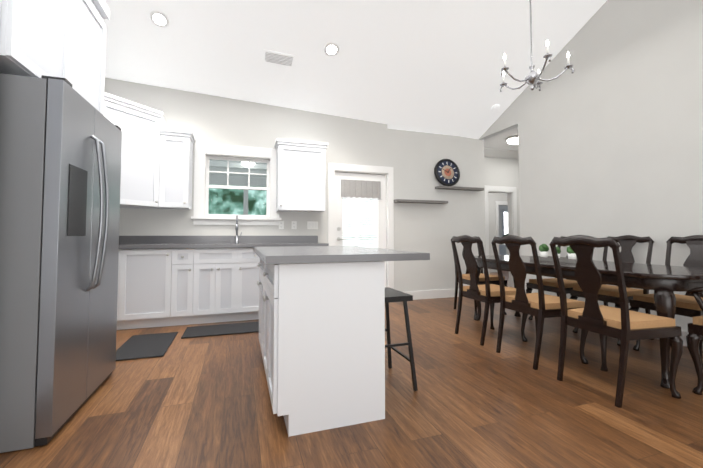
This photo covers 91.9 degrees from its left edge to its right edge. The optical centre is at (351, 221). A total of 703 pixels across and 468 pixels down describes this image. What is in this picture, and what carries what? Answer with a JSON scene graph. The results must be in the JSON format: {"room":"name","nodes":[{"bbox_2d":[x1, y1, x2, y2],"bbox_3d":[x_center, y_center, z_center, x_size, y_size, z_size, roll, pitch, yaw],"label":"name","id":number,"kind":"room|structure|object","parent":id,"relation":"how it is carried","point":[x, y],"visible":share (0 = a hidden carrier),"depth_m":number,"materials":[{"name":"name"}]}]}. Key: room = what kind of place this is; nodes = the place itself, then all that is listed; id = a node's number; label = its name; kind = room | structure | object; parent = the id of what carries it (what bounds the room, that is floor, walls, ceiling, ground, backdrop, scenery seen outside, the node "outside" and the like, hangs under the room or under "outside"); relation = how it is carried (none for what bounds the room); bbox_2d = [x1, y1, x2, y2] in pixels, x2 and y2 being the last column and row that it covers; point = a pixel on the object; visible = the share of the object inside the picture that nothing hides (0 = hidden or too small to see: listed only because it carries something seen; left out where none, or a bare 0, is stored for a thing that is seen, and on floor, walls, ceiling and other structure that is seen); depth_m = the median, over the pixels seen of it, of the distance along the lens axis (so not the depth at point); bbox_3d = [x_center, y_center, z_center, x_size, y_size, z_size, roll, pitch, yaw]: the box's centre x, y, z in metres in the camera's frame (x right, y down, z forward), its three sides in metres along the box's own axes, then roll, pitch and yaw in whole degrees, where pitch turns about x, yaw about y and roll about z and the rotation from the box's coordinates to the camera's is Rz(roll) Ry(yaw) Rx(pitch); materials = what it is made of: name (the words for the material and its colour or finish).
{"room":"dining room and kitchen","nodes":[
{"label":"dining room and kitchen","id":0,"kind":"room"},
{"bbox_2d":[104,78,485,291],"bbox_3d":[-0.491,-0.282,5.057,5.900,3.009,0.120,1,-2,-18],"label":"wall","id":1,"kind":"structure","parent":0,"point":[412,158],"depth_m":5.21,"materials":[{"name":"paint"}]},
{"bbox_2d":[104,92,194,209],"bbox_3d":[-2.481,-0.756,3.913,1.144,1.145,0.830,1,-2,-18],"label":"upper cabinet","id":2,"kind":"object","parent":1,"relation":"attached to","point":[156,162],"visible":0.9,"depth_m":3.98,"materials":[{"name":"white wood"}]},
{"bbox_2d":[119,235,316,242],"bbox_3d":[-1.814,0.232,4.522,2.784,0.100,0.019,1,-2,-18],"label":"backsplash","id":3,"kind":"structure","parent":1,"relation":"attached to","point":[122,239],"depth_m":4.51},
{"bbox_2d":[191,142,280,224],"bbox_3d":[-1.557,-0.500,4.681,1.155,1.085,0.180,1,-2,-18],"label":"window","id":4,"kind":"structure","parent":1,"relation":"in","point":[239,187],"depth_m":4.69,"materials":[{"name":"white wood"}]},
{"bbox_2d":[279,221,283,228],"bbox_3d":[-0.993,0.043,4.809,0.072,0.115,0.008,1,-2,-18],"label":"electrical outlet","id":5,"kind":"object","parent":1,"relation":"attached to","point":[281,224],"visible":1,"depth_m":4.81,"materials":[{"name":"white plastic"}]},
{"bbox_2d":[292,221,296,228],"bbox_3d":[-0.822,0.045,4.866,0.072,0.115,0.008,1,-2,-18],"label":"electrical outlet","id":6,"kind":"object","parent":1,"relation":"attached to","point":[294,224],"visible":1,"depth_m":4.87,"materials":[{"name":"white plastic"}]},
{"bbox_2d":[274,138,327,212],"bbox_3d":[-0.709,-0.623,4.741,0.696,0.945,0.362,1,-2,-18],"label":"upper cabinet","id":7,"kind":"object","parent":1,"relation":"attached to","point":[300,175],"visible":1,"depth_m":4.61,"materials":[{"name":"white wood"}]},
{"bbox_2d":[307,221,317,228],"bbox_3d":[-0.566,0.049,4.950,0.160,0.115,0.009,1,-2,-18],"label":"light switch","id":8,"kind":"object","parent":1,"relation":"attached to","point":[312,224],"visible":1,"depth_m":4.95,"materials":[{"name":"white plastic"}]},
{"bbox_2d":[335,172,385,287],"bbox_3d":[0.146,0.233,5.211,0.840,1.968,0.109,1,-2,-18],"label":"back door","id":9,"kind":"structure","parent":1,"relation":"in","point":[360,210],"depth_m":5.23,"materials":[{"name":"white wood"}]},
{"bbox_2d":[328,163,393,288],"bbox_3d":[0.139,0.177,5.237,1.060,2.105,0.140,1,-2,-18],"label":"door frame","id":10,"kind":"structure","parent":1,"relation":"attached to","point":[333,168],"depth_m":5.28,"materials":[{"name":"white wood"}]},
{"bbox_2d":[394,199,447,203],"bbox_3d":[1.117,-0.327,5.452,0.920,0.040,0.140,1,-2,-18],"label":"shelf","id":11,"kind":"object","parent":1,"relation":"attached to","point":[418,201],"visible":1,"depth_m":5.38,"materials":[{"name":"grey wood"}]},
{"bbox_2d":[404,289,458,299],"bbox_3d":[1.439,1.176,5.565,1.640,0.135,0.015,1,-2,-18],"label":"baseboard","id":12,"kind":"structure","parent":1,"relation":"attached to","point":[433,294],"depth_m":5.52,"materials":[{"name":"white wood"}]},
{"bbox_2d":[435,186,483,190],"bbox_3d":[1.817,-0.562,5.693,0.876,0.040,0.140,1,-2,-18],"label":"shelf","id":13,"kind":"object","parent":1,"relation":"attached to","point":[459,188],"visible":1,"depth_m":5.65,"materials":[{"name":"grey wood"}]},
{"bbox_2d":[434,159,459,185],"bbox_3d":[1.589,-0.820,5.635,0.470,0.471,0.111,1,-2,-18],"label":"wall clock","id":14,"kind":"object","parent":13,"relation":"on","point":[446,172],"visible":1,"depth_m":5.61,"materials":[{"name":"black metal"}]},
{"bbox_2d":[0,271,702,467],"bbox_3d":[3.381,1.228,4.149,12.720,0.080,14.320,1,-2,-18],"label":"floor","id":15,"kind":"structure","parent":0,"point":[205,402],"depth_m":1.99,"materials":[{"name":"brown wood"}]},
{"bbox_2d":[0,73,121,452],"bbox_3d":[-1.958,0.188,1.997,0.906,1.828,0.910,1,-2,-18],"label":"refrigerator","id":16,"kind":"object","parent":15,"relation":"on","point":[60,157],"visible":1,"depth_m":1.69,"materials":[{"name":"grey metal"}]},
{"bbox_2d":[117,251,128,329],"bbox_3d":[-2.786,0.739,3.865,0.538,0.875,0.617,1,-2,-18],"label":"base cabinet","id":17,"kind":"object","parent":15,"relation":"on","point":[123,259],"depth_m":3.65,"materials":[{"name":"white wood"}]},
{"bbox_2d":[116,332,177,360],"bbox_3d":[-1.903,1.141,3.152,0.420,0.012,0.740,1,-2,-18],"label":"area rug","id":18,"kind":"object","parent":15,"relation":"on","point":[132,347],"visible":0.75,"depth_m":3.09,"materials":[{"name":"grey fabric"}]},
{"bbox_2d":[125,247,176,328],"bbox_3d":[-2.349,0.744,4.009,0.617,0.875,0.617,1,-2,-18],"label":"base cabinet","id":19,"kind":"object","parent":15,"relation":"on","point":[173,280],"depth_m":3.75,"materials":[{"name":"white wood"}]},
{"bbox_2d":[119,243,328,250],"bbox_3d":[-1.716,0.290,4.221,2.784,0.040,0.647,1,-2,-18],"label":"countertop","id":20,"kind":"structure","parent":19,"relation":"on","point":[122,246],"depth_m":4.01,"materials":[{"name":"grey stone"}]},
{"bbox_2d":[177,247,200,324],"bbox_3d":[-2.005,0.749,4.123,0.342,0.875,0.617,1,-2,-18],"label":"base cabinet","id":21,"kind":"object","parent":15,"relation":"on","point":[188,258],"depth_m":3.86,"materials":[{"name":"white wood"}]},
{"bbox_2d":[181,321,258,338],"bbox_3d":[-1.326,1.163,3.701,0.900,0.012,0.420,1,-2,-18],"label":"area rug","id":22,"kind":"object","parent":15,"relation":"on","point":[218,330],"visible":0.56,"depth_m":3.65,"materials":[{"name":"grey fabric"}]},
{"bbox_2d":[201,247,244,323],"bbox_3d":[-1.675,0.753,4.232,0.587,0.875,0.617,1,-2,-18],"label":"base cabinet","id":23,"kind":"object","parent":15,"relation":"on","point":[222,268],"depth_m":3.98,"materials":[{"name":"white wood"}]},
{"bbox_2d":[241,247,258,320],"bbox_3d":[-1.280,0.759,4.363,0.480,0.875,0.617,1,-2,-18],"label":"base cabinet","id":24,"kind":"object","parent":15,"relation":"on","point":[250,311],"depth_m":4.08,"materials":[{"name":"white wood"}]},
{"bbox_2d":[257,254,384,436],"bbox_3d":[-0.337,0.683,2.477,0.642,0.875,1.400,1,-2,-18],"label":"kitchen island","id":25,"kind":"object","parent":15,"relation":"on","point":[322,326],"depth_m":1.82,"materials":[{"name":"white wood"}]},
{"bbox_2d":[254,246,429,265],"bbox_3d":[-0.217,0.223,2.534,0.930,0.040,1.480,1,-2,-18],"label":"island countertop","id":26,"kind":"structure","parent":25,"relation":"on","point":[283,255],"depth_m":1.93,"materials":[{"name":"grey stone"}]},
{"bbox_2d":[385,287,417,390],"bbox_3d":[0.209,0.809,2.399,0.341,0.622,0.421,1,-2,-18],"label":"bar stool","id":27,"kind":"object","parent":15,"relation":"on","point":[392,295],"visible":0.4,"depth_m":2.28,"materials":[{"name":"black metal"}]},
{"bbox_2d":[451,236,507,316],"bbox_3d":[1.699,0.691,4.574,0.527,1.031,0.557,1,-2,-18],"label":"dining chair","id":28,"kind":"object","parent":15,"relation":"on","point":[494,279],"visible":0.29,"depth_m":4.53,"materials":[{"name":"brown wood"}]},
{"bbox_2d":[451,235,527,345],"bbox_3d":[1.385,0.647,3.449,0.557,1.031,0.527,1,-2,-18],"label":"dining chair","id":29,"kind":"object","parent":15,"relation":"on","point":[487,293],"visible":0.94,"depth_m":3.35,"materials":[{"name":"brown wood"}]},
{"bbox_2d":[499,234,507,254],"bbox_3d":[5.051,0.914,10.996,0.440,1.090,0.360,1,-2,-18],"label":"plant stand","id":30,"kind":"object","parent":15,"relation":"on","point":[503,249],"visible":0.1,"depth_m":10.91,"materials":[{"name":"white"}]},
{"bbox_2d":[491,235,587,369],"bbox_3d":[1.574,0.624,2.879,0.557,1.031,0.527,1,-2,-18],"label":"dining chair","id":31,"kind":"object","parent":15,"relation":"on","point":[540,305],"visible":0.88,"depth_m":2.77,"materials":[{"name":"brown wood"}]},
{"bbox_2d":[526,236,593,319],"bbox_3d":[2.474,0.669,4.019,0.557,1.031,0.527,1,-2,-18],"label":"dining chair","id":32,"kind":"object","parent":15,"relation":"on","point":[550,284],"visible":0.19,"depth_m":3.94,"materials":[{"name":"beige fabric"}]},
{"bbox_2d":[474,255,702,388],"bbox_3d":[2.115,0.775,3.311,0.900,0.771,2.250,1,-2,-18],"label":"dining table","id":33,"kind":"object","parent":15,"relation":"on","point":[663,282],"visible":0.6,"depth_m":2.43,"materials":[{"name":"brown wood"}]},
{"bbox_2d":[530,244,576,262],"bbox_3d":[2.084,0.308,3.424,0.200,0.168,0.520,1,-2,-18],"label":"centerpiece tray","id":34,"kind":"object","parent":33,"relation":"on","point":[544,256],"visible":0.6,"depth_m":3.42,"materials":[{"name":"white"}]},
{"bbox_2d":[570,235,653,345],"bbox_3d":[2.656,0.647,3.468,0.557,1.031,0.527,1,-2,-18],"label":"dining chair","id":35,"kind":"object","parent":15,"relation":"on","point":[610,293],"visible":0.56,"depth_m":3.47,"materials":[{"name":"brown wood"}]},
{"bbox_2d":[549,235,682,407],"bbox_3d":[1.762,0.602,2.310,0.557,1.031,0.527,1,-2,-18],"label":"dining chair","id":36,"kind":"object","parent":15,"relation":"on","point":[624,324],"visible":1,"depth_m":2.19,"materials":[{"name":"brown wood"}]},
{"bbox_2d":[629,235,702,367],"bbox_3d":[2.838,0.626,2.918,0.557,1.031,0.527,1,-2,-18],"label":"dining chair","id":37,"kind":"object","parent":15,"relation":"on","point":[687,305],"visible":0.52,"depth_m":2.99,"materials":[{"name":"brown wood"}]},
{"bbox_2d":[686,287,702,394],"bbox_3d":[2.528,0.592,2.067,0.600,1.031,0.557,1,-2,-18],"label":"chair","id":38,"kind":"object","parent":15,"relation":"on","point":[695,332],"visible":1,"depth_m":2.19,"materials":[{"name":"brown wood"}]},
{"bbox_2d":[104,0,606,139],"bbox_3d":[0.940,-3.092,0.836,5.900,3.009,9.240,1,-2,-18],"label":"ceiling","id":39,"kind":"structure","parent":0,"point":[431,66],"depth_m":4.16,"materials":[{"name":"paint"}]},
{"bbox_2d":[150,11,168,27],"bbox_3d":[-2.051,-2.166,3.632,0.188,0.079,0.171,1,-2,-18],"label":"recessed light","id":40,"kind":"object","parent":39,"relation":"in","point":[159,19],"visible":1,"depth_m":3.63,"materials":[{"name":"white plastic"}]},
{"bbox_2d":[263,49,294,67],"bbox_3d":[-0.893,-2.005,4.179,0.380,0.097,0.174,1,-2,-18],"label":"ceiling vent","id":41,"kind":"object","parent":39,"relation":"in","point":[278,58],"visible":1,"depth_m":4.17,"materials":[{"name":"metal"}]},
{"bbox_2d":[324,42,338,55],"bbox_3d":[-0.241,-2.095,4.128,0.188,0.079,0.171,1,-2,-18],"label":"recessed light","id":42,"kind":"object","parent":39,"relation":"in","point":[331,49],"visible":1,"depth_m":4.12,"materials":[{"name":"white plastic"}]},
{"bbox_2d":[491,104,499,111],"bbox_3d":[2.228,-1.763,5.257,0.131,0.079,0.125,1,-2,-18],"label":"recessed light","id":43,"kind":"object","parent":39,"relation":"attached to","point":[496,107],"visible":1,"depth_m":5.23,"materials":[{"name":"paint"}]},
{"bbox_2d":[499,0,574,91],"bbox_3d":[1.729,-1.986,3.328,0.655,1.416,0.671,1,-2,-18],"label":"chandelier","id":44,"kind":"object","parent":39,"relation":"hanging from","point":[532,77],"visible":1,"depth_m":3.26,"materials":[{"name":"silver metal"}]},
{"bbox_2d":[480,125,517,150],"bbox_3d":[4.211,-1.425,7.654,4.810,0.100,4.030,1,-2,-18],"label":"ceiling","id":45,"kind":"structure","parent":0,"point":[497,141],"depth_m":6.00,"materials":[{"name":"white paint"}]},
{"bbox_2d":[505,135,517,144],"bbox_3d":[2.811,-1.393,5.832,0.320,0.108,0.320,1,-2,-18],"label":"light","id":46,"kind":"object","parent":45,"relation":"attached to","point":[512,140],"visible":0.6,"depth_m":5.76,"materials":[{"name":"silver metal"}]},
{"bbox_2d":[484,157,520,271],"bbox_3d":[4.321,-0.042,7.219,4.840,2.700,0.120,1,-2,-18],"label":"wall","id":47,"kind":"structure","parent":0,"point":[501,172],"depth_m":6.71,"materials":[{"name":"paint"}]},
{"bbox_2d":[485,185,516,286],"bbox_3d":[2.924,0.292,6.735,0.776,1.996,0.138,1,-2,-18],"label":"door frame","id":48,"kind":"structure","parent":47,"relation":"attached to","point":[511,202],"depth_m":6.70,"materials":[{"name":"white wood"}]},
{"bbox_2d":[484,147,518,159],"bbox_3d":[3.222,-1.340,6.770,2.200,0.140,0.140,1,-2,-18],"label":"crown molding","id":49,"kind":"structure","parent":47,"relation":"attached to","point":[500,153],"depth_m":6.66,"materials":[{"name":"white wood"}]},
{"bbox_2d":[498,205,507,244],"bbox_3d":[5.678,0.373,12.227,2.970,3.131,0.140,1,-2,-18],"label":"window","id":50,"kind":"structure","parent":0,"point":[503,219],"depth_m":12.10,"materials":[{"name":"glass"}]},
{"bbox_2d":[479,0,702,331],"bbox_3d":[3.684,-1.522,1.681,0.120,5.220,9.000,1,-2,-18],"label":"wall","id":51,"kind":"structure","parent":0,"point":[610,136],"depth_m":3.72,"materials":[{"name":"paint"}]},
{"bbox_2d":[655,330,702,349],"bbox_3d":[3.760,1.000,1.136,0.016,0.135,8.110,1,-2,-18],"label":"baseboard","id":52,"kind":"structure","parent":51,"relation":"attached to","point":[684,333],"depth_m":3.15,"materials":[{"name":"white"}]},
{"bbox_3d":[-1.804,-1.751,-0.126,0.120,5.533,9.000,1,-2,-18],"label":"wall","id":53,"kind":"structure","parent":0,"visible":0},
{"bbox_2d":[0,0,109,114],"bbox_3d":[-2.108,-1.263,2.094,0.698,0.985,1.171,1,-2,-18],"label":"upper cabinet","id":54,"kind":"object","parent":53,"relation":"attached to","point":[66,39],"visible":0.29,"depth_m":2.07,"materials":[{"name":"white wood"}]}
]}

